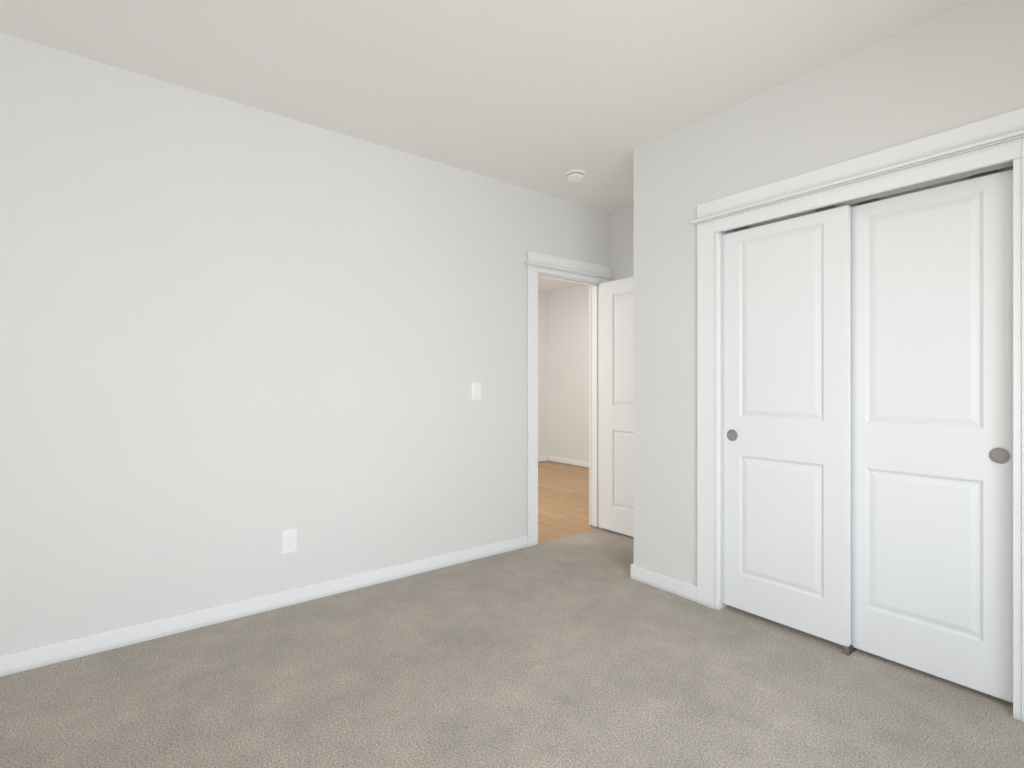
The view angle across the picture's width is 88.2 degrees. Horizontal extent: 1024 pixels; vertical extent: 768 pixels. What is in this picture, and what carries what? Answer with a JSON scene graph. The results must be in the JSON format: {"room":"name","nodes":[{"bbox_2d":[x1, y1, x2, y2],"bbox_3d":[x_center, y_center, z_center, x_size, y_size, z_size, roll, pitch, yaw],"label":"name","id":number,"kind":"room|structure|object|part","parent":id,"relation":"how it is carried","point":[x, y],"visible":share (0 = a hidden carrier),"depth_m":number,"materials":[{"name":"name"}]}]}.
{"room":"empty bedroom","nodes":[
{"label":"empty bedroom","id":0,"kind":"room"},
{"bbox_2d":[0,33,610,654],"bbox_3d":[-0.077,-0.123,3.874,6.780,2.675,0.115,0,0,-38],"label":"wall","id":1,"kind":"structure","parent":0,"point":[236,339],"depth_m":2.73,"materials":[{"name":"paint"}]},
{"bbox_2d":[0,535,527,676],"bbox_3d":[-1.252,1.171,2.874,3.467,0.087,0.014,0,0,-38],"label":"baseboard","id":2,"kind":"structure","parent":1,"relation":"attached to","point":[40,656],"depth_m":2.71,"materials":[{"name":"paint"}]},
{"bbox_2d":[282,529,296,553],"bbox_3d":[-1.221,0.865,2.900,0.076,0.123,0.010,0,0,-38],"label":"electrical outlet","id":3,"kind":"object","parent":1,"relation":"attached to","point":[289,541],"visible":1,"depth_m":2.90,"materials":[{"name":"white plastic"}]},
{"bbox_3d":[-1.218,0.865,2.896,0.014,0.056,0.001,0,0,-38],"label":"panel","id":4,"kind":"part","parent":3,"relation":"part of","materials":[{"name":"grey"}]},
{"bbox_2d":[472,382,480,399],"bbox_3d":[-0.244,0.051,3.661,0.076,0.123,0.014,0,0,-38],"label":"light switch","id":5,"kind":"object","parent":1,"relation":"attached to","point":[476,390],"visible":1,"depth_m":3.66,"materials":[{"name":"white plastic"}]},
{"bbox_2d":[524,251,613,546],"bbox_3d":[0.431,0.112,4.270,0.952,2.205,0.191,0,0,-38],"label":"door frame","id":6,"kind":"structure","parent":1,"relation":"attached to","point":[535,263],"depth_m":4.14,"materials":[{"name":"paint"}]},
{"bbox_2d":[600,277,633,536],"bbox_3d":[0.969,0.178,4.138,0.035,2.035,0.716,0,0,-38],"label":"entry door","id":7,"kind":"structure","parent":1,"relation":"in","point":[616,405],"depth_m":4.26,"materials":[{"name":"paint"}]},
{"bbox_2d":[0,0,974,291],"bbox_3d":[0.088,-1.521,3.663,6.780,0.120,7.050,0,0,-38],"label":"ceiling","id":8,"kind":"structure","parent":0,"point":[542,96],"depth_m":2.38,"materials":[{"name":"paint"}]},
{"bbox_2d":[565,169,585,181],"bbox_3d":[0.440,-1.438,3.666,0.140,0.045,0.140,0,0,-38],"label":"smoke detector","id":9,"kind":"object","parent":8,"relation":"attached to","point":[575,175],"visible":1,"depth_m":3.62,"materials":[{"name":"white plastic"}]},
{"bbox_3d":[0.440,-1.430,3.666,0.125,0.028,0.125,0,0,-38],"label":"panel","id":10,"kind":"part","parent":9,"relation":"part of","materials":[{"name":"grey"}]},
{"bbox_2d":[0,528,1023,767],"bbox_3d":[0.262,1.264,1.695,4.630,0.100,3.735,0,0,-38],"label":"floor","id":11,"kind":"structure","parent":0,"point":[583,650],"depth_m":2.09,"materials":[{"name":"grey carpet"}]},
{"bbox_2d":[538,290,547,455],"bbox_3d":[-1.279,-0.123,6.995,4.600,2.675,0.115,0,0,-38],"label":"wall","id":12,"kind":"structure","parent":0,"point":[542,373],"depth_m":8.30,"materials":[{"name":"paint"}]},
{"bbox_2d":[538,455,547,461],"bbox_3d":[-1.240,1.171,6.945,4.600,0.087,0.014,0,0,-38],"label":"baseboard","id":13,"kind":"structure","parent":12,"relation":"attached to","point":[540,458],"depth_m":8.28,"materials":[{"name":"paint"}]},
{"bbox_2d":[548,284,588,461],"bbox_3d":[1.528,-0.123,7.232,0.115,2.675,3.200,0,0,-38],"label":"wall","id":14,"kind":"structure","parent":0,"point":[568,372],"depth_m":8.00,"materials":[{"name":"paint"}]},
{"bbox_2d":[548,455,588,467],"bbox_3d":[1.522,1.171,7.135,0.014,0.087,3.055,0,0,-38],"label":"baseboard","id":15,"kind":"structure","parent":14,"relation":"attached to","point":[564,460],"depth_m":7.97,"materials":[{"name":"paint"}]},
{"bbox_2d":[538,461,599,543],"bbox_3d":[-0.294,1.267,5.735,4.830,0.094,3.315,0,0,-38],"label":"floor","id":16,"kind":"structure","parent":0,"point":[563,500],"depth_m":5.49,"materials":[{"name":"brown wood"}]},
{"bbox_2d":[611,206,633,280],"bbox_3d":[2.040,-0.123,3.085,0.115,2.675,3.735,0,0,-38],"label":"wall","id":17,"kind":"structure","parent":0,"point":[622,243],"depth_m":4.42,"materials":[{"name":"paint"}]},
{"bbox_2d":[634,0,1023,585],"bbox_3d":[1.638,-0.123,2.267,0.115,2.675,2.710,0,0,-38],"label":"wall","id":18,"kind":"structure","parent":0,"point":[963,65],"depth_m":2.77,"materials":[{"name":"paint"}]},
{"bbox_2d":[630,564,633,578],"bbox_3d":[1.063,1.171,3.545,0.810,0.087,0.014,0,0,-38],"label":"baseboard","id":19,"kind":"structure","parent":18,"relation":"attached to","point":[631,571],"depth_m":3.28,"materials":[{"name":"paint"}]},
{"bbox_2d":[632,565,696,601],"bbox_3d":[1.587,1.171,2.227,0.014,0.087,2.710,0,0,-38],"label":"baseboard","id":20,"kind":"structure","parent":18,"relation":"attached to","point":[667,584],"depth_m":3.10,"materials":[{"name":"paint"}]},
{"bbox_2d":[722,205,850,646],"bbox_3d":[1.333,0.174,2.625,0.038,2.016,0.610,0,0,-38],"label":"closet door","id":21,"kind":"structure","parent":18,"relation":"in","point":[786,422],"depth_m":2.58,"materials":[{"name":"paint"}]},
{"bbox_3d":[1.169,0.272,2.807,0.003,0.060,0.060,0,0,-38],"label":"handle","id":22,"kind":"part","parent":21,"relation":"part of","materials":[{"name":"grey metal"}]},
{"bbox_2d":[843,645,856,655],"bbox_3d":[1.537,1.199,2.402,0.102,0.030,0.024,0,0,-38],"label":"guide","id":23,"kind":"object","parent":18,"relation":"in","point":[849,650],"visible":0.69,"depth_m":2.38,"materials":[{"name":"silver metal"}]},
{"bbox_2d":[691,108,1023,721],"bbox_3d":[1.458,0.112,2.373,0.038,2.205,1.456,0,0,-38],"label":"trim","id":24,"kind":"structure","parent":18,"relation":"attached to","point":[1001,128],"depth_m":2.65,"materials":[{"name":"paint"}]},
{"bbox_2d":[720,160,1012,233],"bbox_3d":[1.520,-0.839,2.422,0.104,0.045,1.160,0,0,-38],"label":"track rail","id":25,"kind":"object","parent":18,"relation":"attached to","point":[960,177],"visible":0.29,"depth_m":2.24,"materials":[{"name":"silver metal"}]},
{"bbox_2d":[714,157,1021,720],"bbox_3d":[1.513,0.164,2.416,0.128,2.100,1.206,0,0,-38],"label":"door frame","id":26,"kind":"structure","parent":18,"relation":"attached to","point":[1017,440],"depth_m":1.92,"materials":[{"name":"paint"}]},
{"bbox_2d":[714,138,1021,231],"bbox_3d":[1.467,-0.852,2.381,0.022,0.068,1.206,0,0,-38],"label":"trim","id":27,"kind":"structure","parent":18,"relation":"attached to","point":[1010,150],"depth_m":2.23,"materials":[{"name":"paint"}]},
{"bbox_2d":[851,169,1012,702],"bbox_3d":[1.714,0.180,2.212,0.038,2.028,0.590,0,0,-38],"label":"closet door","id":28,"kind":"structure","parent":18,"relation":"in","point":[932,431],"depth_m":2.16,"materials":[{"name":"paint"}]},
{"bbox_3d":[1.851,0.272,2.008,0.003,0.060,0.060,0,0,-38],"label":"handle","id":29,"kind":"part","parent":28,"relation":"part of","materials":[{"name":"grey metal"}]}
]}

